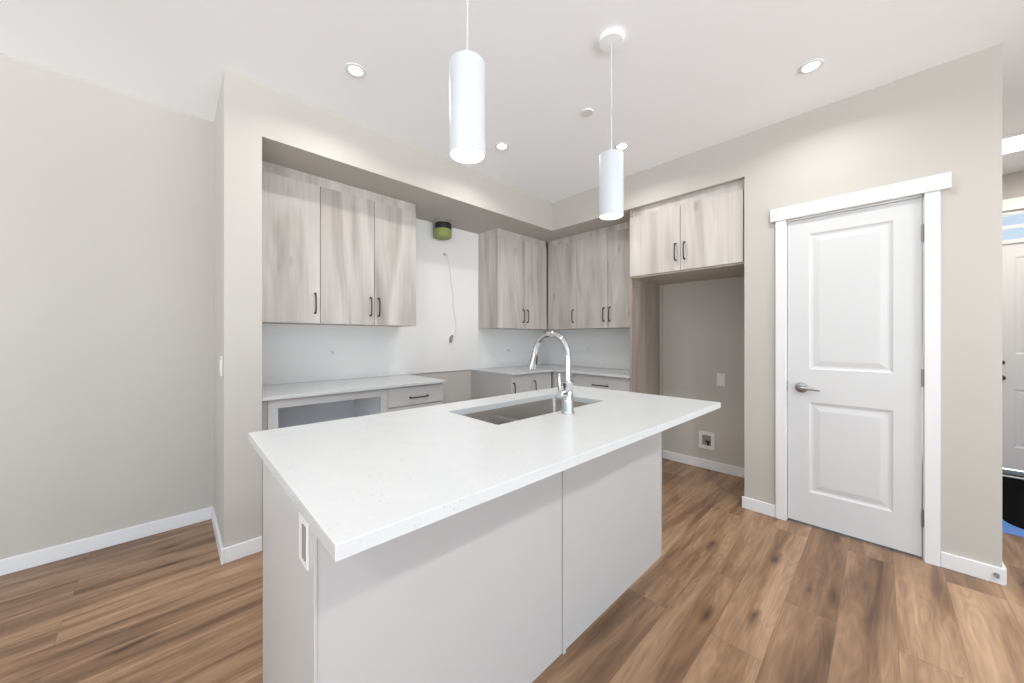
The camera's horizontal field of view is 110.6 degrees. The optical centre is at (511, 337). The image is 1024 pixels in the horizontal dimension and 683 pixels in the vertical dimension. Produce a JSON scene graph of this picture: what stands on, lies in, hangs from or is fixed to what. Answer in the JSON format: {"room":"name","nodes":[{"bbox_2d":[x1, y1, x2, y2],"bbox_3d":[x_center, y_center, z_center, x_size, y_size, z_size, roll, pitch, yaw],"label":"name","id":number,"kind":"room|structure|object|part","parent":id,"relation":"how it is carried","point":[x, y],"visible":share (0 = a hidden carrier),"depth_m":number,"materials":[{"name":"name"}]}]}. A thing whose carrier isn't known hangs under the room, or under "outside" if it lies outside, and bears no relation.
{"room":"kitchen","nodes":[
{"label":"kitchen","id":0,"kind":"room"},
{"bbox_2d":[214,68,261,547],"bbox_3d":[-1.767,-0.140,2.268,0.174,2.770,0.680,0,0,-44],"label":"wall pier","id":1,"kind":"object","parent":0,"point":[238,115],"visible":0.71,"depth_m":2.02,"materials":[{"name":"beige paint"}]},
{"bbox_2d":[211,506,223,564],"bbox_3d":[-1.830,1.204,2.197,0.014,0.083,0.694,0,0,-44],"label":"baseboard","id":2,"kind":"structure","parent":1,"relation":"attached to","point":[218,538],"depth_m":2.11,"materials":[{"name":"white paint"}]},
{"bbox_2d":[219,356,221,376],"bbox_3d":[-1.679,0.162,2.042,0.010,0.116,0.072,0,0,-44],"label":"light switch","id":3,"kind":"object","parent":1,"relation":"attached to","point":[220,360],"visible":1,"depth_m":2.03,"materials":[{"name":"white plastic"}]},
{"bbox_2d":[224,536,261,563],"bbox_3d":[-1.527,1.204,2.017,0.174,0.083,0.014,0,0,-44],"label":"baseboard","id":4,"kind":"object","parent":1,"relation":"attached to","point":[237,551],"visible":1,"depth_m":2.01,"materials":[{"name":"white paint"}]},
{"bbox_2d":[0,53,544,559],"bbox_3d":[-2.319,-0.140,2.279,7.800,2.770,0.100,0,0,-44],"label":"wall","id":5,"kind":"structure","parent":0,"point":[107,194],"depth_m":2.10,"materials":[{"name":"beige paint"}]},
{"bbox_2d":[0,507,210,575],"bbox_3d":[-3.584,1.204,0.990,4.190,0.083,0.014,0,0,-44],"label":"baseboard","id":6,"kind":"structure","parent":5,"relation":"attached to","point":[9,565],"depth_m":2.08,"materials":[{"name":"white paint"}]},
{"bbox_2d":[262,161,319,324],"bbox_3d":[-1.655,-0.645,2.570,0.401,1.079,0.374,0,0,-44],"label":"upper cabinet","id":7,"kind":"object","parent":5,"relation":"attached to","point":[290,197],"visible":0.79,"depth_m":2.47,"materials":[{"name":"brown wood"}]},
{"bbox_3d":[-1.420,-0.252,2.561,0.015,0.156,0.036,0,0,-44],"label":"handle","id":8,"kind":"part","parent":7,"relation":"part of","materials":[{"name":"grey metal"}]},
{"bbox_2d":[311,177,415,326],"bbox_3d":[-1.231,-0.645,2.976,0.775,1.079,0.374,0,0,-44],"label":"upper cabinet","id":9,"kind":"object","parent":5,"relation":"attached to","point":[368,239],"visible":1,"depth_m":2.83,"materials":[{"name":"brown wood"}]},
{"bbox_3d":[-1.268,-0.610,2.744,0.396,1.006,0.018,0,0,-44],"label":"door","id":10,"kind":"part","parent":9,"relation":"part of","materials":[{"name":"grey wood"}]},
{"bbox_3d":[-1.129,-0.252,2.840,0.015,0.156,0.036,0,0,-44],"label":"handle","id":11,"kind":"part","parent":9,"relation":"part of","materials":[{"name":"grey metal"}]},
{"bbox_3d":[-1.081,-0.252,2.885,0.015,0.156,0.036,0,0,-44],"label":"handle","id":12,"kind":"part","parent":9,"relation":"part of","materials":[{"name":"grey metal"}]},
{"bbox_3d":[-0.988,-0.610,3.012,0.371,1.006,0.018,0,0,-44],"label":"door","id":13,"kind":"part","parent":9,"relation":"part of","materials":[{"name":"grey wood"}]},
{"bbox_2d":[262,218,477,384],"bbox_3d":[-1.161,-0.416,3.309,2.140,1.538,0.012,0,0,-44],"label":"backsplash","id":14,"kind":"structure","parent":5,"relation":"attached to","point":[291,353],"depth_m":3.50,"materials":[{"name":"white paint"}]},
{"bbox_2d":[443,253,456,341],"bbox_3d":[-0.654,-0.424,3.767,0.159,0.941,0.036,0,0,-44],"label":"wire","id":15,"kind":"object","parent":14,"relation":"hanging from","point":[451,336],"visible":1,"depth_m":3.77,"materials":[{"name":"white"}]},
{"bbox_2d":[478,329,544,368],"bbox_3d":[0.027,0.124,4.447,1.148,0.458,0.012,0,0,-44],"label":"backsplash","id":16,"kind":"structure","parent":5,"relation":"attached to","point":[493,344],"depth_m":4.36,"materials":[{"name":"white paint"}]},
{"bbox_2d":[478,228,546,329],"bbox_3d":[0.034,-0.645,4.186,0.798,1.079,0.374,0,0,-44],"label":"upper cabinet","id":17,"kind":"object","parent":5,"relation":"attached to","point":[512,267],"visible":1,"depth_m":3.99,"materials":[{"name":"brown wood"}]},
{"bbox_3d":[-0.006,-0.610,3.951,0.411,1.006,0.018,0,0,-44],"label":"door","id":18,"kind":"part","parent":17,"relation":"part of","materials":[{"name":"grey wood"}]},
{"bbox_3d":[0.282,-0.610,4.227,0.379,1.006,0.018,0,0,-44],"label":"door","id":19,"kind":"part","parent":17,"relation":"part of","materials":[{"name":"grey wood"}]},
{"bbox_2d":[262,84,743,250],"bbox_3d":[0.118,-1.355,2.811,3.302,0.340,2.501,0,0,-44],"label":"soffit","id":20,"kind":"structure","parent":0,"point":[298,134],"depth_m":2.83,"materials":[{"name":"beige paint"}]},
{"bbox_2d":[434,218,451,239],"bbox_3d":[-0.699,-1.094,3.587,0.176,0.182,0.176,0,0,-44],"label":"stub","id":21,"kind":"object","parent":20,"relation":"hanging from","point":[442,230],"visible":1,"depth_m":3.52,"materials":[{"name":"green metal"}]},
{"bbox_2d":[0,0,1023,202],"bbox_3d":[0.678,-1.545,0.441,9.590,0.100,6.900,0,0,-44],"label":"ceiling","id":22,"kind":"structure","parent":0,"point":[689,76],"depth_m":1.87,"materials":[{"name":"paint"}]},
{"bbox_2d":[345,63,365,77],"bbox_3d":[-0.873,-1.492,1.976,0.108,0.006,0.108,0,0,-44],"label":"recessed light","id":23,"kind":"object","parent":22,"relation":"in","point":[354,69],"visible":1,"depth_m":1.97,"materials":[{"name":"white paint"}]},
{"bbox_2d":[449,0,484,163],"bbox_3d":[-0.149,-1.051,1.179,0.120,0.888,0.120,0,0,-44],"label":"pendant light","id":24,"kind":"object","parent":22,"relation":"hanging from","point":[466,67],"visible":1,"depth_m":1.13,"materials":[{"name":"paint"}]},
{"bbox_3d":[-0.149,-0.765,1.179,0.118,0.316,0.118,0,0,-44],"label":"lamp shade","id":25,"kind":"part","parent":24,"relation":"part of","materials":[{"name":"white glass"}]},
{"bbox_2d":[450,147,483,162],"bbox_3d":[-0.149,-0.612,1.179,0.112,0.002,0.112,0,0,-44],"label":"diffuser","id":26,"kind":"object","parent":24,"relation":"attached to","point":[458,154],"depth_m":1.18,"materials":[{"name":"white plastic"}]},
{"bbox_3d":[-0.149,-1.192,1.179,0.006,0.561,0.006,0,0,-44],"label":"cord","id":27,"kind":"part","parent":24,"relation":"part of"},
{"bbox_2d":[495,142,508,149],"bbox_3d":[-0.078,-1.492,2.759,0.108,0.006,0.108,0,0,-44],"label":"recessed light","id":28,"kind":"object","parent":22,"relation":"in","point":[501,145],"visible":1,"depth_m":2.75,"materials":[{"name":"white"}]},
{"bbox_2d":[581,108,592,116],"bbox_3d":[0.496,-1.490,2.344,0.080,0.009,0.080,0,0,-44],"label":"sensor","id":29,"kind":"object","parent":22,"relation":"attached to","point":[586,112],"visible":1,"depth_m":2.33,"materials":[{"name":"white paint"}]},
{"bbox_2d":[599,28,623,219],"bbox_3d":[0.496,-1.051,1.769,0.120,0.888,0.120,0,0,-44],"label":"pendant light","id":30,"kind":"object","parent":22,"relation":"hanging from","point":[611,162],"visible":1,"depth_m":1.73,"materials":[{"name":"paint"}]},
{"bbox_3d":[0.496,-0.765,1.769,0.118,0.316,0.118,0,0,-44],"label":"lamp shade","id":31,"kind":"part","parent":30,"relation":"part of","materials":[{"name":"white glass"}]},
{"bbox_2d":[600,212,622,218],"bbox_3d":[0.496,-0.612,1.769,0.112,0.002,0.112,0,0,-44],"label":"diffuser","id":32,"kind":"object","parent":30,"relation":"attached to","point":[603,215],"depth_m":1.77,"materials":[{"name":"white plastic"}]},
{"bbox_3d":[0.496,-1.192,1.769,0.006,0.561,0.006,0,0,-44],"label":"cord","id":33,"kind":"part","parent":30,"relation":"part of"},
{"bbox_2d":[615,142,628,149],"bbox_3d":[0.856,-1.492,2.759,0.108,0.006,0.108,0,0,-44],"label":"recessed light","id":34,"kind":"object","parent":22,"relation":"in","point":[623,145],"visible":0.97,"depth_m":2.75,"materials":[{"name":"white"}]},
{"bbox_2d":[798,58,823,73],"bbox_3d":[1.643,-1.492,1.948,0.108,0.006,0.108,0,0,-44],"label":"recessed light","id":35,"kind":"object","parent":22,"relation":"in","point":[810,66],"visible":1,"depth_m":1.94,"materials":[{"name":"white"}]},
{"bbox_2d":[1002,131,1023,153],"bbox_3d":[3.998,-1.482,2.511,0.370,0.026,0.900,0,0,-44],"label":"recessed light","id":36,"kind":"object","parent":22,"relation":"in","point":[1014,142],"visible":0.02,"depth_m":2.66,"materials":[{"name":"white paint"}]},
{"bbox_3d":[3.998,-1.484,2.511,0.370,0.022,0.900,0,0,-44],"label":"frame","id":37,"kind":"part","parent":36,"relation":"part of","materials":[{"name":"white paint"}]},
{"bbox_2d":[0,458,1023,682],"bbox_3d":[0.678,1.295,0.441,9.590,0.100,6.900,0,0,-44],"label":"floor","id":38,"kind":"structure","parent":0,"point":[734,593],"depth_m":1.59,"materials":[{"name":"brown wood"}]},
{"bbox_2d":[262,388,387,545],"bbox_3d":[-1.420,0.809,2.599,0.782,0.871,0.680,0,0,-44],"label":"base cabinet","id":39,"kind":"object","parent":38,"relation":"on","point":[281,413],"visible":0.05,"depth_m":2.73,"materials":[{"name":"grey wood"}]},
{"bbox_3d":[-1.206,0.590,2.397,0.747,0.431,0.019,0,0,-44],"label":"frame","id":40,"kind":"part","parent":39,"relation":"part of","materials":[{"name":"grey wood"}]},
{"bbox_2d":[262,374,445,400],"bbox_3d":[-1.246,0.363,2.773,1.275,0.020,0.670,0,0,-44],"label":"countertop","id":41,"kind":"structure","parent":39,"relation":"on","point":[315,388],"depth_m":2.63,"materials":[{"name":"white stone"}]},
{"bbox_2d":[388,383,442,411],"bbox_3d":[-0.965,0.809,3.035,0.478,0.871,0.680,0,0,-44],"label":"base cabinet","id":42,"kind":"object","parent":38,"relation":"on","point":[408,397],"visible":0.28,"depth_m":2.80,"materials":[{"name":"grey wood"}]},
{"bbox_3d":[-0.761,0.678,2.822,0.474,0.289,0.018,0,0,-44],"label":"drawer","id":43,"kind":"part","parent":42,"relation":"part of","materials":[{"name":"grey wood"}]},
{"bbox_2d":[263,431,661,682],"bbox_3d":[-0.015,0.802,1.639,1.794,0.886,0.657,0,0,-44],"label":"kitchen island","id":44,"kind":"object","parent":38,"relation":"on","point":[496,590],"visible":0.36,"depth_m":1.12,"materials":[{"name":"grey wood"}]},
{"bbox_3d":[-0.650,0.802,1.010,0.006,0.886,0.619,0,0,-44],"label":"panel","id":45,"kind":"part","parent":44,"relation":"part of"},
{"bbox_2d":[299,512,308,570],"bbox_3d":[-0.490,0.474,0.832,0.008,0.114,0.070,0,0,-44],"label":"outlet","id":46,"kind":"object","parent":44,"relation":"attached to","point":[303,525],"visible":0.77,"depth_m":0.82,"materials":[{"name":"white plastic"}]},
{"bbox_2d":[302,524,305,561],"bbox_3d":[-0.481,0.473,0.819,0.003,0.078,0.027,0,0,-44],"label":"socket","id":47,"kind":"object","parent":46,"relation":"attached to","point":[303,525],"depth_m":0.82,"materials":[{"name":"grey plastic"}]},
{"bbox_3d":[-0.123,0.802,1.102,0.880,0.886,0.014,0,0,-44],"label":"panel","id":48,"kind":"part","parent":44,"relation":"part of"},
{"bbox_2d":[248,385,720,561],"bbox_3d":[0.075,0.345,1.529,1.849,0.028,0.957,0,0,-44],"label":"island countertop","id":49,"kind":"structure","parent":44,"relation":"on","point":[361,483],"depth_m":1.01,"materials":[{"name":"white stone"}]},
{"bbox_2d":[463,398,588,424],"bbox_3d":[0.099,0.458,1.734,0.798,0.197,0.393,0,0,-44],"label":"sink","id":50,"kind":"object","parent":49,"relation":"in","point":[503,415],"visible":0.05,"depth_m":1.92,"materials":[{"name":"silver metal"}]},
{"bbox_2d":[528,331,574,414],"bbox_3d":[0.161,0.150,1.621,0.098,0.362,0.266,0,0,-44],"label":"kitchen faucet","id":51,"kind":"object","parent":49,"relation":"on","point":[566,393],"visible":1,"depth_m":1.55,"materials":[{"name":"silver metal"}]},
{"bbox_3d":[0.179,0.080,1.629,0.027,0.222,0.219,0,0,-44],"label":"spout","id":52,"kind":"part","parent":51,"relation":"part of","materials":[{"name":"silver metal"}]},
{"bbox_3d":[0.215,0.205,1.530,0.050,0.109,0.033,0,0,-44],"label":"lever","id":53,"kind":"part","parent":51,"relation":"part of","materials":[{"name":"silver metal"}]},
{"bbox_3d":[0.523,0.802,1.720,0.892,0.886,0.014,0,0,-44],"label":"panel","id":54,"kind":"part","parent":44,"relation":"part of","materials":[{"name":"white wood"}]},
{"bbox_3d":[0.642,0.802,2.247,0.006,0.886,0.619,0,0,-44],"label":"panel","id":55,"kind":"part","parent":44,"relation":"part of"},
{"bbox_2d":[472,371,550,399],"bbox_3d":[0.005,0.809,3.963,0.623,0.871,0.680,0,0,-44],"label":"base cabinet","id":56,"kind":"object","parent":38,"relation":"on","point":[484,385],"visible":0.36,"depth_m":3.75,"materials":[{"name":"grey wood"}]},
{"bbox_3d":[0.094,0.761,3.640,0.301,0.764,0.018,0,0,-44],"label":"door","id":57,"kind":"part","parent":56,"relation":"part of","materials":[{"name":"grey wood"}]},
{"bbox_3d":[0.319,0.761,3.855,0.314,0.764,0.018,0,0,-44],"label":"door","id":58,"kind":"part","parent":56,"relation":"part of","materials":[{"name":"grey wood"}]},
{"bbox_2d":[551,372,629,391],"bbox_3d":[0.760,0.809,4.065,0.641,0.871,1.578,0,0,-44],"label":"base cabinet","id":59,"kind":"object","parent":38,"relation":"on","point":[594,381],"visible":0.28,"depth_m":3.57,"materials":[{"name":"grey wood"}]},
{"bbox_2d":[471,364,629,377],"bbox_3d":[0.539,0.363,3.852,1.255,0.020,1.579,0,0,-44],"label":"countertop","id":60,"kind":"structure","parent":59,"relation":"on","point":[541,368],"depth_m":3.85,"materials":[{"name":"white stone"}]},
{"bbox_3d":[0.885,0.444,3.535,0.018,0.129,0.636,0,0,-44],"label":"drawer","id":61,"kind":"part","parent":59,"relation":"part of","materials":[{"name":"grey wood"}]},
{"bbox_2d":[630,179,743,457],"bbox_3d":[1.614,0.030,3.151,0.672,2.430,0.919,0,0,-44],"label":"tall cabinet","id":62,"kind":"object","parent":38,"relation":"on","point":[698,236],"visible":0.91,"depth_m":3.06,"materials":[{"name":"brown wood"}]},
{"bbox_3d":[1.323,0.030,3.495,0.616,2.430,0.019,0,0,-44],"label":"panel","id":63,"kind":"part","parent":62,"relation":"part of","materials":[{"name":"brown wood"}]},
{"bbox_3d":[1.248,-0.835,3.112,0.018,0.541,0.448,0,0,-44],"label":"door","id":64,"kind":"part","parent":62,"relation":"part of","materials":[{"name":"grey wood"}]},
{"bbox_3d":[1.408,-0.721,2.905,0.036,0.149,0.015,0,0,-44],"label":"handle","id":65,"kind":"part","parent":62,"relation":"part of","materials":[{"name":"grey metal"}]},
{"bbox_3d":[1.640,-0.556,3.162,0.617,0.011,0.899,0,0,-44],"label":"panel","id":66,"kind":"part","parent":62,"relation":"part of","materials":[{"name":"beige wood"}]},
{"bbox_3d":[1.559,-0.835,2.786,0.018,0.541,0.446,0,0,-44],"label":"door","id":67,"kind":"part","parent":62,"relation":"part of","materials":[{"name":"grey wood"}]},
{"bbox_2d":[1002,519,1023,536],"bbox_3d":[4.081,1.244,2.381,1.510,0.003,1.298,0,0,-44],"label":"sheet","id":68,"kind":"object","parent":38,"relation":"on","point":[1008,528],"visible":0.02,"depth_m":2.30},
{"bbox_2d":[1002,476,1023,528],"bbox_3d":[4.134,1.237,2.399,1.390,0.010,1.110,0,0,-44],"label":"door mat","id":69,"kind":"object","parent":68,"relation":"on","point":[1012,488],"visible":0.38,"depth_m":2.67,"materials":[{"name":"black"}]},
{"bbox_2d":[545,329,629,369],"bbox_3d":[0.988,0.124,4.282,0.012,0.458,1.579,0,0,-44],"label":"backsplash","id":70,"kind":"structure","parent":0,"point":[608,348],"depth_m":4.28,"materials":[{"name":"white paint"}]},
{"bbox_2d":[545,251,743,467],"bbox_3d":[1.392,-0.140,3.955,0.120,2.770,2.610,0,0,-44],"label":"wall niche","id":71,"kind":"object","parent":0,"point":[703,321],"visible":0.07,"depth_m":3.38,"materials":[{"name":"beige paint"}]},
{"bbox_2d":[548,235,579,329],"bbox_3d":[0.695,-0.645,4.309,0.374,1.079,0.424,0,0,-44],"label":"upper cabinet","id":72,"kind":"object","parent":71,"relation":"attached to","point":[561,252],"visible":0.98,"depth_m":4.19,"materials":[{"name":"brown wood"}]},
{"bbox_2d":[576,221,629,328],"bbox_3d":[1.118,-0.645,3.867,0.374,1.079,0.800,0,0,-44],"label":"upper cabinet","id":73,"kind":"object","parent":71,"relation":"attached to","point":[602,254],"visible":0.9,"depth_m":3.78,"materials":[{"name":"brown wood"}]},
{"bbox_3d":[0.877,-0.610,3.913,0.018,1.006,0.397,0,0,-44],"label":"door","id":74,"kind":"part","parent":73,"relation":"part of","materials":[{"name":"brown wood"}]},
{"bbox_3d":[1.154,-0.610,3.624,0.018,1.006,0.395,0,0,-44],"label":"door","id":75,"kind":"part","parent":73,"relation":"part of","materials":[{"name":"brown wood"}]},
{"bbox_2d":[663,450,743,477],"bbox_3d":[1.868,1.204,3.361,0.014,0.083,0.876,0,0,-44],"label":"baseboard","id":76,"kind":"structure","parent":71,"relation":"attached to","point":[707,464],"depth_m":3.38,"materials":[{"name":"white paint"}]},
{"bbox_2d":[699,430,714,450],"bbox_3d":[1.854,0.975,3.376,0.020,0.164,0.137,0,0,-44],"label":"box","id":77,"kind":"object","parent":71,"relation":"attached to","point":[706,439],"visible":1,"depth_m":3.37,"materials":[{"name":"white plastic"}]},
{"bbox_2d":[717,373,724,385],"bbox_3d":[1.939,0.388,3.290,0.008,0.116,0.070,0,0,-44],"label":"outlet","id":78,"kind":"object","parent":71,"relation":"attached to","point":[720,377],"visible":1,"depth_m":3.29,"materials":[{"name":"white plastic"}]},
{"bbox_2d":[744,43,1001,567],"bbox_3d":[2.328,-0.140,2.420,0.650,2.770,1.119,0,0,-44],"label":"wall","id":79,"kind":"structure","parent":0,"point":[946,117],"depth_m":1.93,"materials":[{"name":"beige paint"}]},
{"bbox_2d":[742,496,774,516],"bbox_3d":[1.761,1.204,2.533,0.014,0.083,0.201,0,0,-44],"label":"baseboard","id":80,"kind":"structure","parent":79,"relation":"attached to","point":[762,507],"depth_m":2.53,"materials":[{"name":"white paint"}]},
{"bbox_2d":[788,197,923,556],"bbox_3d":[2.085,0.219,2.191,0.096,2.016,0.610,0,0,-44],"label":"door","id":81,"kind":"structure","parent":79,"relation":"in","point":[856,373],"depth_m":2.18,"materials":[{"name":"white paint"}]},
{"bbox_3d":[1.935,0.330,2.323,0.060,0.068,0.131,0,0,-44],"label":"handle","id":82,"kind":"part","parent":81,"relation":"part of","materials":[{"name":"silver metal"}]},
{"bbox_2d":[775,190,939,566],"bbox_3d":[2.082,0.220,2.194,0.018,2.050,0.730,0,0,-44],"label":"trim","id":83,"kind":"structure","parent":79,"relation":"attached to","point":[931,199],"depth_m":1.96,"materials":[{"name":"white paint"}]},
{"bbox_2d":[770,172,950,222],"bbox_3d":[2.082,-0.848,2.188,0.026,0.085,0.796,0,0,-44],"label":"trim","id":84,"kind":"structure","parent":79,"relation":"attached to","point":[942,181],"depth_m":2.12,"materials":[{"name":"white paint"}]},
{"bbox_2d":[940,551,1005,585],"bbox_3d":[2.408,1.204,1.856,0.014,0.083,0.208,0,0,-44],"label":"baseboard","id":85,"kind":"structure","parent":79,"relation":"attached to","point":[953,562],"depth_m":1.85,"materials":[{"name":"white paint"}]},
{"bbox_2d":[1002,171,1023,211],"bbox_3d":[4.943,-0.125,2.862,0.120,2.740,2.100,0,0,-44],"label":"wall","id":86,"kind":"structure","parent":0,"point":[1012,183],"depth_m":3.20,"materials":[{"name":"beige paint"}]},
{"bbox_2d":[1002,243,1023,470],"bbox_3d":[4.781,0.170,2.983,0.097,2.050,0.900,0,0,-44],"label":"door","id":87,"kind":"structure","parent":86,"relation":"in","point":[1012,254],"depth_m":3.22,"materials":[{"name":"white paint"}]},
{"bbox_2d":[1002,209,1023,244],"bbox_3d":[4.798,-1.008,2.999,0.080,0.295,0.940,0,0,-44],"label":"window","id":88,"kind":"structure","parent":86,"relation":"in","point":[1012,221],"depth_m":3.23,"materials":[{"name":"glass"}]},
{"bbox_2d":[1002,196,1023,211],"bbox_3d":[4.753,-0.007,2.957,0.024,2.505,1.120,0,0,-44],"label":"trim","id":89,"kind":"structure","parent":86,"relation":"attached to","point":[1017,203],"depth_m":3.19,"materials":[{"name":"white paint"}]},
{"bbox_2d":[1002,469,1023,477],"bbox_3d":[4.761,1.231,2.965,0.180,0.028,0.940,0,0,-44],"label":"trim","id":90,"kind":"structure","parent":86,"relation":"attached to","point":[1004,471],"depth_m":3.19,"materials":[{"name":"black plastic"}]},
{"bbox_2d":[1002,474,1023,479],"bbox_3d":[4.682,1.235,2.889,0.040,0.020,0.940,0,0,-44],"label":"trim","id":91,"kind":"structure","parent":86,"relation":"attached to","point":[1003,475],"depth_m":3.13,"materials":[{"name":"silver metal"}]},
{"bbox_3d":[3.370,-0.125,2.727,2.340,2.740,0.120,0,0,-44],"label":"wall","id":92,"kind":"structure","parent":0,"visible":0},
{"bbox_2d":[1002,561,1006,584],"bbox_3d":[3.373,1.204,2.637,2.459,0.083,0.014,0,0,-44],"label":"baseboard","id":93,"kind":"structure","parent":92,"relation":"attached to","point":[1003,565],"depth_m":1.79,"materials":[{"name":"white paint"}]}
]}

